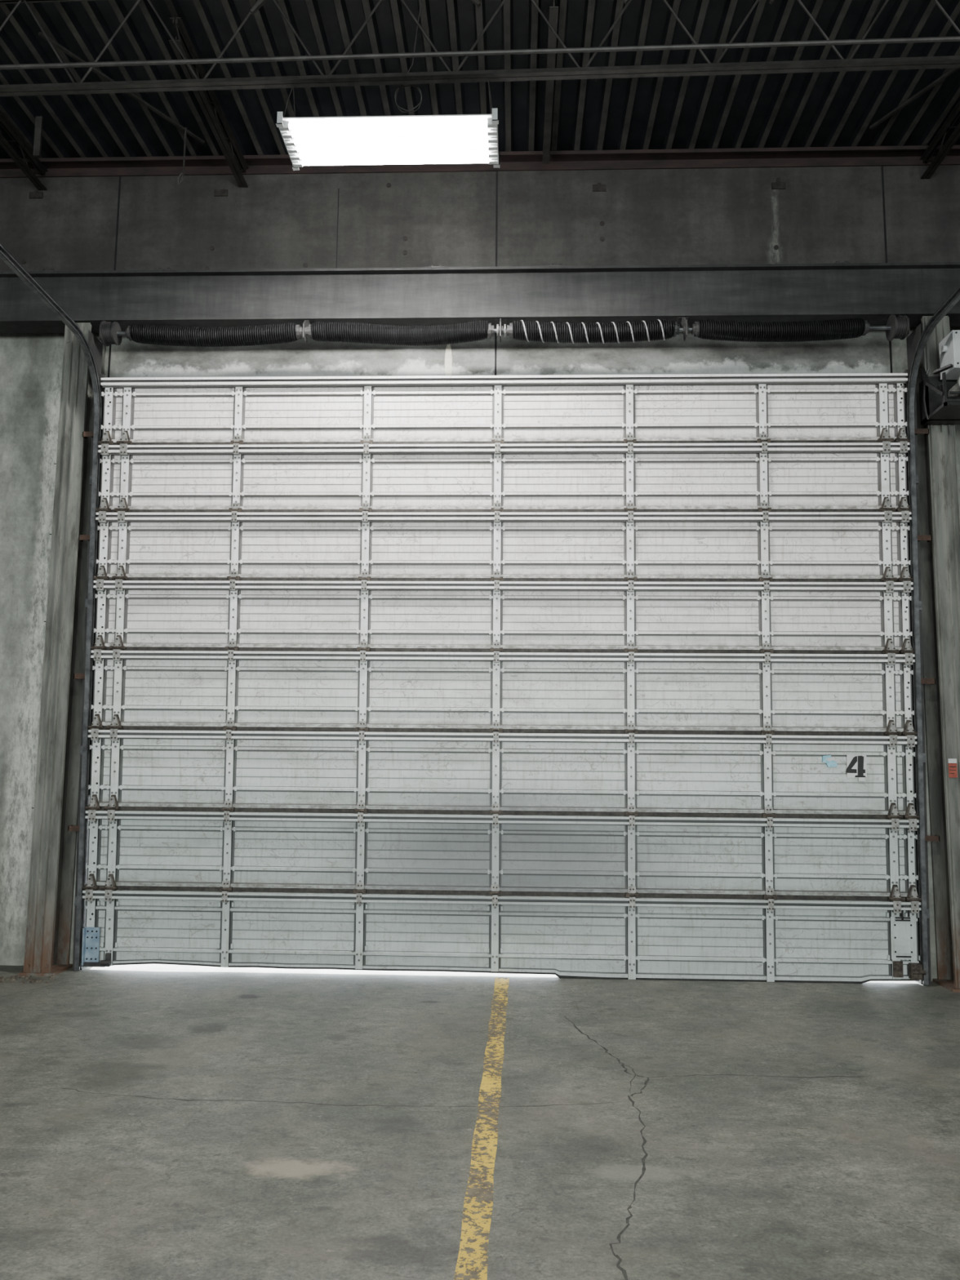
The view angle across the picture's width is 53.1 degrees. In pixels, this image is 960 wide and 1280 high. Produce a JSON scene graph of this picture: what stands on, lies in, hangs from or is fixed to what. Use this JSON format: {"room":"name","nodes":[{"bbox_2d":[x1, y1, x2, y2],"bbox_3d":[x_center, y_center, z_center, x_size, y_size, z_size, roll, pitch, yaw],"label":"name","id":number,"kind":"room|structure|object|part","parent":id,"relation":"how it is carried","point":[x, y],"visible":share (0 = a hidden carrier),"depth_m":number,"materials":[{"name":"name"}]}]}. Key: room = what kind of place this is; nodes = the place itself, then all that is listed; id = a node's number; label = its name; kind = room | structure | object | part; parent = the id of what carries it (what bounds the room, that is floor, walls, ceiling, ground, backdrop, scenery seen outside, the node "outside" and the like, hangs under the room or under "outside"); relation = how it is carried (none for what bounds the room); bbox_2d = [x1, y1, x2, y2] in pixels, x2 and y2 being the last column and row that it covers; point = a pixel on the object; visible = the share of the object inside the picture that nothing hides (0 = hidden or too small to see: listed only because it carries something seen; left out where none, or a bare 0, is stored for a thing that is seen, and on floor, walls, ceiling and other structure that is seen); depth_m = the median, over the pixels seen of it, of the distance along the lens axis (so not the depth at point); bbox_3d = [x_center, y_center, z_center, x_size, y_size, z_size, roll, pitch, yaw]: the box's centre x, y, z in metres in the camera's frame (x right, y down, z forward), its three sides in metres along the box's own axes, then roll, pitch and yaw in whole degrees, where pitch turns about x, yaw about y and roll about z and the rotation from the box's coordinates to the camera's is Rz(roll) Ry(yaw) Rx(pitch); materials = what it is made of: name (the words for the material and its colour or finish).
{"room":"warehouse interior","nodes":[
{"label":"warehouse interior","id":0,"kind":"room"},
{"bbox_2d":[0,964,959,1279],"bbox_3d":[-0.064,1.336,-1.579,16.400,0.201,16.530,0,-7,2],"label":"floor","id":1,"kind":"structure","parent":0,"point":[158,1122],"depth_m":3.72,"materials":[{"name":"concrete"}]},
{"bbox_2d":[0,974,55,983],"bbox_3d":[-2.876,2.149,6.088,0.413,0.013,0.191,0,-7,2],"label":"debris","id":2,"kind":"object","parent":1,"relation":"on","point":[12,978],"visible":1,"depth_m":6.07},
{"bbox_2d":[17,322,105,976],"bbox_3d":[-2.844,-0.015,6.616,0.230,4.439,0.295,0,-7,2],"label":"door jamb","id":3,"kind":"structure","parent":1,"relation":"on","point":[53,848],"depth_m":6.53,"materials":[{"name":"paint"}]},
{"bbox_2d":[0,244,102,970],"bbox_3d":[-2.763,-0.964,4.499,0.129,5.812,4.631,0,-7,2],"label":"door track","id":4,"kind":"object","parent":3,"relation":"attached to","point":[92,349],"visible":1,"depth_m":6.48,"materials":[{"name":"metal"}]},
{"bbox_2d":[0,260,959,333],"bbox_3d":[0.258,-2.420,6.730,15.000,0.405,0.245,0,-7,2],"label":"header beam","id":5,"kind":"structure","parent":3,"relation":"on","point":[872,292],"depth_m":6.66,"materials":[{"name":"metal"}]},
{"bbox_3d":[-3.038,-2.605,6.875,0.140,0.060,0.240,0,-7,2],"label":"clip plate","id":6,"kind":"part","parent":5,"relation":"part of","materials":[{"name":"metal"}]},
{"bbox_3d":[-2.209,-2.602,6.844,0.140,0.060,0.240,0,-7,2],"label":"clip plate","id":7,"kind":"part","parent":5,"relation":"part of","materials":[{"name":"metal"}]},
{"bbox_2d":[98,314,910,346],"bbox_3d":[0.127,-2.116,6.591,5.474,0.236,0.275,0,-7,2],"label":"shaft","id":8,"kind":"object","parent":5,"relation":"attached to","point":[896,327],"visible":1,"depth_m":6.50,"materials":[{"name":"metal"}]},
{"bbox_3d":[0.529,-2.590,6.744,0.140,0.060,0.240,0,-7,2],"label":"clip plate","id":9,"kind":"part","parent":5,"relation":"part of","materials":[{"name":"metal"}]},
{"bbox_3d":[2.478,-2.581,6.672,0.140,0.060,0.240,0,-7,2],"label":"clip plate","id":10,"kind":"part","parent":5,"relation":"part of","materials":[{"name":"metal"}]},
{"bbox_2d":[453,977,509,1279],"bbox_3d":[-0.004,1.812,3.103,0.162,0.001,6.400,0,-7,2],"label":"floor marking","id":11,"kind":"object","parent":1,"relation":"on","point":[472,1260],"depth_m":3.44,"materials":[{"name":"yellow paint"}]},
{"bbox_2d":[906,315,959,992],"bbox_3d":[3.087,0.011,6.398,0.230,4.439,0.295,0,-7,2],"label":"door jamb","id":12,"kind":"structure","parent":1,"relation":"on","point":[938,485],"depth_m":6.36,"materials":[{"name":"paint"}]},
{"bbox_2d":[906,285,959,985],"bbox_3d":[2.852,-0.940,4.293,0.144,5.812,4.631,0,-7,2],"label":"door track","id":13,"kind":"object","parent":12,"relation":"attached to","point":[916,343],"visible":1,"depth_m":6.29,"materials":[{"name":"metal"}]},
{"bbox_2d":[919,329,959,424],"bbox_3d":[3.116,-1.711,6.278,0.409,0.512,0.373,0,-7,2],"label":"operator","id":14,"kind":"object","parent":12,"relation":"attached to","point":[939,396],"visible":1,"depth_m":6.25,"materials":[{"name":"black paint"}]},
{"bbox_3d":[3.115,-1.643,6.269,0.409,0.361,0.373,0,-7,2],"label":"frame","id":15,"kind":"part","parent":14,"relation":"part of","materials":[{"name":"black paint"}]},
{"bbox_3d":[3.146,-1.583,6.182,0.340,0.170,0.120,0,-7,2],"label":"motor","id":16,"kind":"part","parent":14,"relation":"part of","materials":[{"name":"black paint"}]},
{"bbox_2d":[947,758,957,777],"bbox_3d":[3.028,0.821,6.152,0.051,0.120,0.006,0,-7,2],"label":"warning sign","id":17,"kind":"object","parent":12,"relation":"attached to","point":[953,772],"visible":1,"depth_m":6.15,"materials":[{"name":"red paper"}]},
{"bbox_2d":[0,164,959,981],"bbox_3d":[0.255,-0.673,6.860,16.000,5.860,0.260,0,-7,2],"label":"wall","id":18,"kind":"structure","parent":0,"point":[886,214],"depth_m":6.99,"materials":[{"name":"concrete"}]},
{"bbox_2d":[0,111,48,190],"bbox_3d":[-3.299,-3.532,6.468,0.066,0.151,1.473,0,-7,2],"label":"joist","id":19,"kind":"object","parent":18,"relation":"attached to","point":[6,125],"visible":1,"depth_m":6.87,"materials":[{"name":"black metal"}]},
{"bbox_2d":[73,373,106,969],"bbox_3d":[-2.663,0.179,6.587,0.055,4.050,0.302,0,-7,2],"label":"trim","id":20,"kind":"structure","parent":18,"relation":"attached to","point":[101,375],"depth_m":6.54,"materials":[{"name":"grey metal"}]},
{"bbox_2d":[89,387,104,784],"bbox_3d":[-2.624,-0.376,6.665,0.013,2.870,0.281,0,-7,2],"label":"trim","id":21,"kind":"structure","parent":18,"relation":"attached to","point":[104,388],"depth_m":6.60,"materials":[{"name":"black paint"}]},
{"bbox_2d":[168,17,248,186],"bbox_3d":[-1.780,-3.525,6.412,0.066,0.151,1.473,0,-7,2],"label":"joist","id":22,"kind":"object","parent":18,"relation":"attached to","point":[207,100],"visible":0.89,"depth_m":6.38,"materials":[{"name":"black metal"}]},
{"bbox_2d":[0,145,959,177],"bbox_3d":[0.274,-3.503,7.028,16.000,0.077,0.118,0,-7,2],"label":"ceiling beam","id":23,"kind":"structure","parent":18,"relation":"attached to","point":[855,156],"depth_m":7.05,"materials":[{"name":"brown metal"}]},
{"bbox_2d":[80,373,925,983],"bbox_3d":[0.108,0.199,6.438,5.515,4.024,0.312,0,-7,2],"label":"door","id":24,"kind":"structure","parent":18,"relation":"in","point":[606,677],"depth_m":6.43,"materials":[{"name":"metal"}]},
{"bbox_3d":[2.464,0.838,6.295,0.136,0.170,0.005,0,-4,2],"label":"number plate","id":25,"kind":"part","parent":24,"relation":"part of","materials":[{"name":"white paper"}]},
{"bbox_3d":[2.733,1.889,6.197,0.160,0.340,0.016,0,-4,2],"label":"corner plate","id":26,"kind":"part","parent":24,"relation":"part of","materials":[{"name":"metal"}]},
{"bbox_2d":[904,383,919,961],"bbox_3d":[2.855,0.170,6.399,0.013,3.920,0.281,0,-7,2],"label":"trim","id":27,"kind":"structure","parent":18,"relation":"attached to","point":[904,384],"depth_m":6.38,"materials":[{"name":"black paint"}]},
{"bbox_2d":[902,369,923,984],"bbox_3d":[2.878,0.203,6.383,0.035,4.050,0.302,0,-7,2],"label":"trim","id":28,"kind":"structure","parent":18,"relation":"attached to","point":[905,371],"depth_m":6.35,"materials":[{"name":"grey metal"}]},
{"bbox_2d":[920,100,959,178],"bbox_3d":[3.196,-3.503,6.229,0.066,0.151,1.473,0,-7,2],"label":"joist","id":29,"kind":"object","parent":18,"relation":"attached to","point":[954,115],"visible":1,"depth_m":6.66,"materials":[{"name":"black metal"}]},
{"bbox_2d":[0,0,959,158],"bbox_3d":[-0.011,-4.618,-0.845,16.400,0.200,16.530,0,-7,2],"label":"ceiling","id":30,"kind":"structure","parent":0,"point":[819,108],"depth_m":6.23,"materials":[{"name":"paint"}]},
{"bbox_2d":[32,115,43,157],"bbox_3d":[-3.044,-3.468,6.619,0.045,0.290,0.020,0,-7,2],"label":"strap","id":31,"kind":"object","parent":30,"relation":"hanging from","point":[39,119],"visible":1,"depth_m":6.61,"materials":[{"name":"paint"}]},
{"bbox_2d":[38,31,204,143],"bbox_3d":[-2.327,-3.625,6.360,0.020,0.046,1.278,-4,-8,32],"label":"brace","id":32,"kind":"object","parent":30,"relation":"attached to","point":[55,43],"visible":0.86,"depth_m":6.38,"materials":[{"name":"paint"}]},
{"bbox_2d":[177,127,186,186],"bbox_3d":[-2.087,-3.383,6.725,0.048,0.436,0.014,0,-7,2],"label":"hook","id":33,"kind":"object","parent":32,"relation":"hanging from","point":[185,131],"visible":1,"depth_m":6.71,"materials":[{"name":"metal"}]},
{"bbox_2d":[249,0,267,14],"bbox_3d":[-0.974,-3.540,5.071,0.462,0.501,0.020,0,-7,2],"label":"brace","id":34,"kind":"object","parent":30,"relation":"attached to","point":[260,2],"visible":1,"depth_m":5.04,"materials":[{"name":"paint"}]},
{"bbox_2d":[394,0,422,112],"bbox_3d":[-0.404,-3.359,5.491,0.156,0.737,0.035,0,-7,2],"label":"wire","id":35,"kind":"object","parent":30,"relation":"hanging from","point":[411,85],"visible":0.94,"depth_m":5.46,"materials":[{"name":"metal"}]},
{"bbox_2d":[470,0,480,7],"bbox_3d":[-0.250,-3.539,5.024,0.511,0.501,0.020,0,-7,2],"label":"brace","id":36,"kind":"object","parent":30,"relation":"attached to","point":[477,2],"visible":1,"depth_m":4.98,"materials":[{"name":"metal"}]},
{"bbox_2d":[0,0,959,96],"bbox_3d":[0.213,-3.434,5.383,15.814,0.608,0.066,0,-7,3],"label":"joist","id":37,"kind":"object","parent":30,"relation":"attached to","point":[205,83],"visible":1,"depth_m":5.37,"materials":[{"name":"paint"}]},
{"bbox_2d":[275,79,499,170],"bbox_3d":[-0.501,-2.960,5.481,1.224,0.314,0.424,0,-7,2],"label":"ceiling light","id":38,"kind":"object","parent":37,"relation":"hanging from","point":[461,138],"visible":1,"depth_m":5.42,"materials":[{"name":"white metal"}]},
{"bbox_2d":[0,35,959,70],"bbox_3d":[0.203,-3.144,5.135,15.802,0.024,0.024,0,-7,3],"label":"conduit pipe","id":39,"kind":"object","parent":37,"relation":"attached to","point":[957,38],"visible":1,"depth_m":5.14,"materials":[{"name":"metal"}]},
{"bbox_2d":[542,0,558,164],"bbox_3d":[0.449,-3.580,6.211,0.050,0.122,1.455,0,-7,2],"label":"joist","id":40,"kind":"structure","parent":30,"relation":"attached to","point":[553,11],"depth_m":6.17,"materials":[{"name":"paint"}]},
{"bbox_2d":[623,0,630,4],"bbox_3d":[0.974,-3.534,4.979,0.462,0.501,0.020,0,-7,2],"label":"brace","id":41,"kind":"object","parent":30,"relation":"attached to","point":[625,2],"visible":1,"depth_m":4.96,"materials":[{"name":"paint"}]},
{"bbox_2d":[869,67,959,129],"bbox_3d":[2.899,-3.591,6.293,0.020,0.036,0.850,4,-8,-26],"label":"brace","id":42,"kind":"object","parent":30,"relation":"attached to","point":[953,70],"visible":1,"depth_m":6.34,"materials":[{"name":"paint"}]}
]}

